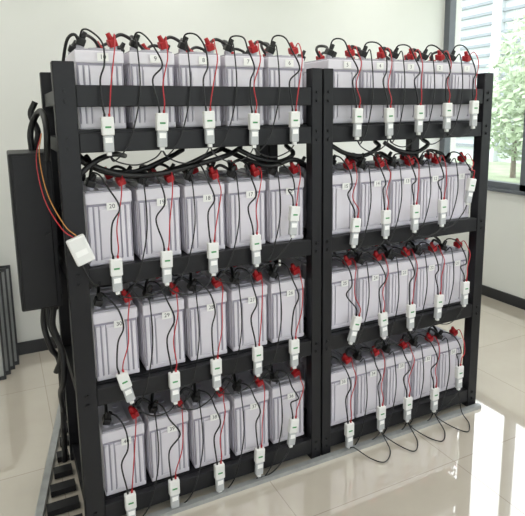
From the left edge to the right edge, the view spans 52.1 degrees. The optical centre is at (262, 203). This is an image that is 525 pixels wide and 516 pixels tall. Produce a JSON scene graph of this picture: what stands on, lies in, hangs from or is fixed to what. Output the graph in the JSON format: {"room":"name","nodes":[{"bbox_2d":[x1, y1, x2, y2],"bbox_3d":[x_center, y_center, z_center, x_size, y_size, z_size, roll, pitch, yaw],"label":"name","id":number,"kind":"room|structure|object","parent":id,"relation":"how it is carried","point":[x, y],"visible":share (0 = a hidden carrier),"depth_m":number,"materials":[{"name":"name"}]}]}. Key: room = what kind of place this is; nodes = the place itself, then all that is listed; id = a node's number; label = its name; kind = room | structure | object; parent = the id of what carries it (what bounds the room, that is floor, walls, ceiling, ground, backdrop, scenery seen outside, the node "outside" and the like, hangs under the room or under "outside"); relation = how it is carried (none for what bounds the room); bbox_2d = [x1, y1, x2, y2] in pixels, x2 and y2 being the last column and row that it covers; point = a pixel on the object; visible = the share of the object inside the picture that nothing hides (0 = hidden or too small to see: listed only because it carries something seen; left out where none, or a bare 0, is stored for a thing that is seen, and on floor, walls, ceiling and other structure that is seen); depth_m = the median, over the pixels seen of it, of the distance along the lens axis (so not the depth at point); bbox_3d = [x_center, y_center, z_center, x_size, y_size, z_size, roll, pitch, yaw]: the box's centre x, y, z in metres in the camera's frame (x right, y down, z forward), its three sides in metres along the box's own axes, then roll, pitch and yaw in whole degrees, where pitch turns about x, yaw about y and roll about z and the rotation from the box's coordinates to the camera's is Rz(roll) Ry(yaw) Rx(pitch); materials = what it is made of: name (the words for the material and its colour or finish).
{"room":"battery room","nodes":[
{"label":"battery room","id":0,"kind":"room"},
{"bbox_2d":[0,0,444,342],"bbox_3d":[-0.966,-0.556,3.767,6.060,3.000,0.200,-5,11,-26],"label":"wall","id":1,"kind":"structure","parent":0,"point":[33,33],"depth_m":3.74,"materials":[{"name":"paint"}]},
{"bbox_2d":[18,337,56,354],"bbox_3d":[-0.899,0.897,3.914,5.660,0.085,0.012,-5,11,-26],"label":"baseboard","id":2,"kind":"structure","parent":1,"relation":"attached to","point":[32,346],"depth_m":3.60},
{"bbox_2d":[0,294,524,515],"bbox_3d":[0.295,1.374,1.524,6.060,0.100,5.836,-5,11,-26],"label":"floor","id":3,"kind":"structure","parent":0,"point":[480,471],"depth_m":2.42,"materials":[{"name":"tile"}]},
{"bbox_2d":[0,316,6,379],"bbox_3d":[-1.717,0.755,3.160,0.330,0.639,0.082,-5,11,-26],"label":"framed panel","id":4,"kind":"object","parent":3,"relation":"on","point":[2,358],"visible":1,"depth_m":3.23,"materials":[{"name":"grey metal"}]},
{"bbox_2d":[0,271,10,374],"bbox_3d":[-1.723,0.745,3.230,0.330,0.638,0.095,-5,11,-26],"label":"framed panel","id":5,"kind":"object","parent":3,"relation":"on","point":[2,306],"visible":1,"depth_m":3.29,"materials":[{"name":"grey metal"}]},
{"bbox_2d":[0,268,14,369],"bbox_3d":[-1.729,0.734,3.300,0.330,0.637,0.109,-5,11,-26],"label":"framed panel","id":6,"kind":"object","parent":3,"relation":"on","point":[3,270],"visible":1,"depth_m":3.36,"materials":[{"name":"grey metal"}]},
{"bbox_2d":[0,265,18,364],"bbox_3d":[-1.734,0.724,3.371,0.330,0.636,0.122,-5,11,-26],"label":"framed panel","id":7,"kind":"object","parent":3,"relation":"on","point":[8,270],"visible":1,"depth_m":3.43,"materials":[{"name":"grey metal"}]},
{"bbox_2d":[35,404,82,515],"bbox_3d":[-0.620,1.109,2.774,0.861,0.035,1.531,-3,10,-14],"label":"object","id":8,"kind":"object","parent":3,"relation":"on","point":[65,505],"visible":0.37,"depth_m":2.27,"materials":[{"name":"metal"}]},
{"bbox_2d":[39,61,321,515],"bbox_3d":[-0.326,0.313,2.343,1.032,1.740,0.562,-5,11,-26],"label":"rack","id":9,"kind":"object","parent":3,"relation":"on","point":[60,96],"visible":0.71,"depth_m":2.07,"materials":[{"name":"black metal"}]},
{"bbox_2d":[7,101,67,462],"bbox_3d":[-0.890,0.390,2.159,0.148,1.586,0.315,-5,11,-26],"label":"cabinet","id":10,"kind":"object","parent":9,"relation":"attached to","point":[35,228],"visible":0.98,"depth_m":2.02,"materials":[{"name":"metal"}]},
{"bbox_2d":[36,133,100,286],"bbox_3d":[-0.720,0.022,1.903,0.311,0.534,0.141,5,11,30],"label":"probe","id":11,"kind":"object","parent":9,"relation":"attached to","point":[78,246],"visible":0.94,"depth_m":1.83,"materials":[{"name":"white plastic"}]},
{"bbox_2d":[65,31,303,129],"bbox_3d":[-0.329,-0.494,2.217,0.897,0.343,0.463,-5,11,-26],"label":"bank","id":12,"kind":"object","parent":9,"relation":"on","point":[88,63],"visible":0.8,"depth_m":2.00,"materials":[{"name":"plastic"}]},
{"bbox_2d":[62,33,77,60],"bbox_3d":[-0.669,-0.503,1.856,0.092,0.162,0.034,2,10,17],"label":"lead","id":13,"kind":"object","parent":12,"relation":"attached to","point":[70,35],"visible":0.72,"depth_m":1.84,"materials":[{"name":"black rubber"}]},
{"bbox_2d":[79,28,302,165],"bbox_3d":[-0.221,-0.396,2.009,0.849,0.491,0.123,-5,11,-26],"label":"harness","id":14,"kind":"object","parent":9,"relation":"attached to","point":[161,119],"visible":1,"depth_m":1.96,"materials":[{"name":"white plastic"}]},
{"bbox_2d":[82,158,303,265],"bbox_3d":[-0.322,-0.011,2.298,0.897,0.343,0.464,-5,11,-26],"label":"bank","id":15,"kind":"object","parent":9,"relation":"in","point":[100,207],"visible":0.68,"depth_m":2.09,"materials":[{"name":"plastic"}]},
{"bbox_2d":[89,160,300,298],"bbox_3d":[-0.214,0.085,2.089,0.849,0.501,0.123,-5,11,-26],"label":"harness","id":16,"kind":"object","parent":9,"relation":"attached to","point":[166,256],"visible":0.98,"depth_m":2.04,"materials":[{"name":"white plastic"}]},
{"bbox_2d":[90,261,303,380],"bbox_3d":[-0.317,0.428,2.372,0.897,0.343,0.465,-5,11,-26],"label":"bank","id":17,"kind":"object","parent":9,"relation":"in","point":[107,326],"visible":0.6,"depth_m":2.17,"materials":[{"name":"plastic"}]},
{"bbox_2d":[97,262,302,416],"bbox_3d":[-0.207,0.538,2.165,0.849,0.531,0.123,-5,11,-26],"label":"harness","id":18,"kind":"object","parent":9,"relation":"attached to","point":[124,381],"visible":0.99,"depth_m":2.12,"materials":[{"name":"white plastic"}]},
{"bbox_2d":[98,362,304,495],"bbox_3d":[-0.309,0.901,2.452,0.896,0.343,0.465,-5,11,-26],"label":"bank","id":19,"kind":"object","parent":9,"relation":"in","point":[113,439],"visible":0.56,"depth_m":2.24,"materials":[{"name":"plastic"}]},
{"bbox_2d":[105,369,303,515],"bbox_3d":[-0.201,0.983,2.240,0.849,0.450,0.123,-5,11,-26],"label":"harness","id":20,"kind":"object","parent":9,"relation":"attached to","point":[259,452],"visible":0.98,"depth_m":2.20,"materials":[{"name":"white plastic"}]},
{"bbox_2d":[58,139,429,286],"bbox_3d":[0.020,0.218,2.470,1.759,1.024,0.421,-5,11,-26],"label":"cable bundle","id":21,"kind":"object","parent":9,"relation":"attached to","point":[87,162],"visible":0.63,"depth_m":2.11,"materials":[{"name":"black rubber"}]},
{"bbox_2d":[144,403,480,515],"bbox_3d":[0.257,1.162,2.435,2.005,0.018,0.026,-5,11,-26],"label":"channel","id":22,"kind":"object","parent":3,"relation":"on","point":[192,503],"visible":1,"depth_m":2.39,"materials":[{"name":"metal"}]},
{"bbox_2d":[268,68,493,454],"bbox_3d":[0.581,0.227,2.779,0.972,1.740,0.562,-5,11,-26],"label":"rack","id":23,"kind":"object","parent":3,"relation":"on","point":[336,338],"visible":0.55,"depth_m":2.52,"materials":[{"name":"black metal"}]},
{"bbox_2d":[283,325,462,425],"bbox_3d":[0.581,0.817,2.879,0.857,0.343,0.464,-5,11,-26],"label":"bank","id":24,"kind":"object","parent":23,"relation":"in","point":[340,383],"visible":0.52,"depth_m":2.68,"materials":[{"name":"plastic"}]},
{"bbox_2d":[281,237,466,329],"bbox_3d":[0.574,0.344,2.799,0.856,0.343,0.464,-5,11,-26],"label":"bank","id":25,"kind":"object","parent":23,"relation":"in","point":[343,311],"visible":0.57,"depth_m":2.60,"materials":[{"name":"plastic"}]},
{"bbox_2d":[279,149,471,234],"bbox_3d":[0.568,-0.095,2.725,0.858,0.343,0.463,-5,11,-26],"label":"bank","id":26,"kind":"object","parent":23,"relation":"in","point":[342,210],"visible":0.58,"depth_m":2.52,"materials":[{"name":"plastic"}]},
{"bbox_2d":[297,44,476,123],"bbox_3d":[0.561,-0.579,2.646,0.855,0.343,0.465,-5,11,-26],"label":"bank","id":27,"kind":"object","parent":23,"relation":"on","point":[344,69],"visible":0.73,"depth_m":2.43,"materials":[{"name":"plastic"}]},
{"bbox_2d":[331,329,469,462],"bbox_3d":[0.720,0.902,2.606,0.809,0.460,0.261,-5,11,-26],"label":"harness","id":28,"kind":"object","parent":23,"relation":"attached to","point":[459,369],"visible":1,"depth_m":2.62,"materials":[{"name":"white plastic"}]},
{"bbox_2d":[332,238,470,350],"bbox_3d":[0.683,0.427,2.589,0.809,0.463,0.123,-5,11,-26],"label":"harness","id":29,"kind":"object","parent":23,"relation":"attached to","point":[356,320],"visible":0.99,"depth_m":2.55,"materials":[{"name":"white plastic"}]},
{"bbox_2d":[329,38,478,152],"bbox_3d":[0.671,-0.487,2.436,0.809,0.483,0.123,-5,11,-26],"label":"harness","id":30,"kind":"object","parent":23,"relation":"attached to","point":[357,113],"visible":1,"depth_m":2.40,"materials":[{"name":"white plastic"}]},
{"bbox_2d":[333,150,476,251],"bbox_3d":[0.677,-0.027,2.513,0.809,0.434,0.123,-5,11,-26],"label":"harness","id":31,"kind":"object","parent":23,"relation":"hanging from","point":[355,224],"visible":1,"depth_m":2.47,"materials":[{"name":"white plastic"}]},
{"bbox_2d":[437,0,524,298],"bbox_3d":[2.905,-0.403,2.533,0.200,3.000,5.436,-5,11,-26],"label":"wall","id":32,"kind":"structure","parent":0,"point":[504,242],"depth_m":4.41,"materials":[{"name":"paint"}]},
{"bbox_2d":[439,0,524,195],"bbox_3d":[2.610,-0.817,2.880,0.100,1.891,4.434,-5,11,-26],"label":"window","id":33,"kind":"structure","parent":32,"relation":"in","point":[450,5],"depth_m":4.70,"materials":[{"name":"black metal"}]},
{"bbox_2d":[465,279,524,309],"bbox_3d":[2.832,1.044,2.722,0.012,0.085,5.424,-5,11,-26],"label":"baseboard","id":34,"kind":"structure","parent":32,"relation":"attached to","point":[507,298],"depth_m":4.42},
{"label":"outside","id":35,"kind":"structure","parent":0,"visible":0},
{"bbox_2d":[455,158,520,182],"bbox_3d":[2.534,0.253,9.087,70.000,0.150,70.000,-5,11,-26],"label":"ground","id":36,"kind":"structure","parent":35,"point":[499,171],"depth_m":15.26,"materials":[{"name":"green plant"}]},
{"bbox_2d":[455,0,524,162],"bbox_3d":[8.308,-6.913,23.232,6.200,9.150,15.950,-5,11,-26],"label":"office building","id":37,"kind":"structure","parent":36,"relation":"on","point":[482,21],"depth_m":18.19,"materials":[{"name":"white"}]},
{"bbox_2d":[486,8,524,150],"bbox_3d":[6.451,-2.492,11.680,2.970,4.299,2.929,-5,11,-26],"label":"tree","id":38,"kind":"object","parent":36,"relation":"on","point":[516,77],"visible":0.94,"depth_m":11.83,"materials":[{"name":"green plant"}]},
{"bbox_2d":[490,72,524,177],"bbox_3d":[6.402,-1.993,13.565,1.860,2.693,1.830,-5,11,-26],"label":"tree","id":39,"kind":"object","parent":36,"relation":"on","point":[515,155],"visible":0.34,"depth_m":13.48,"materials":[{"name":"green plant"}]}
]}

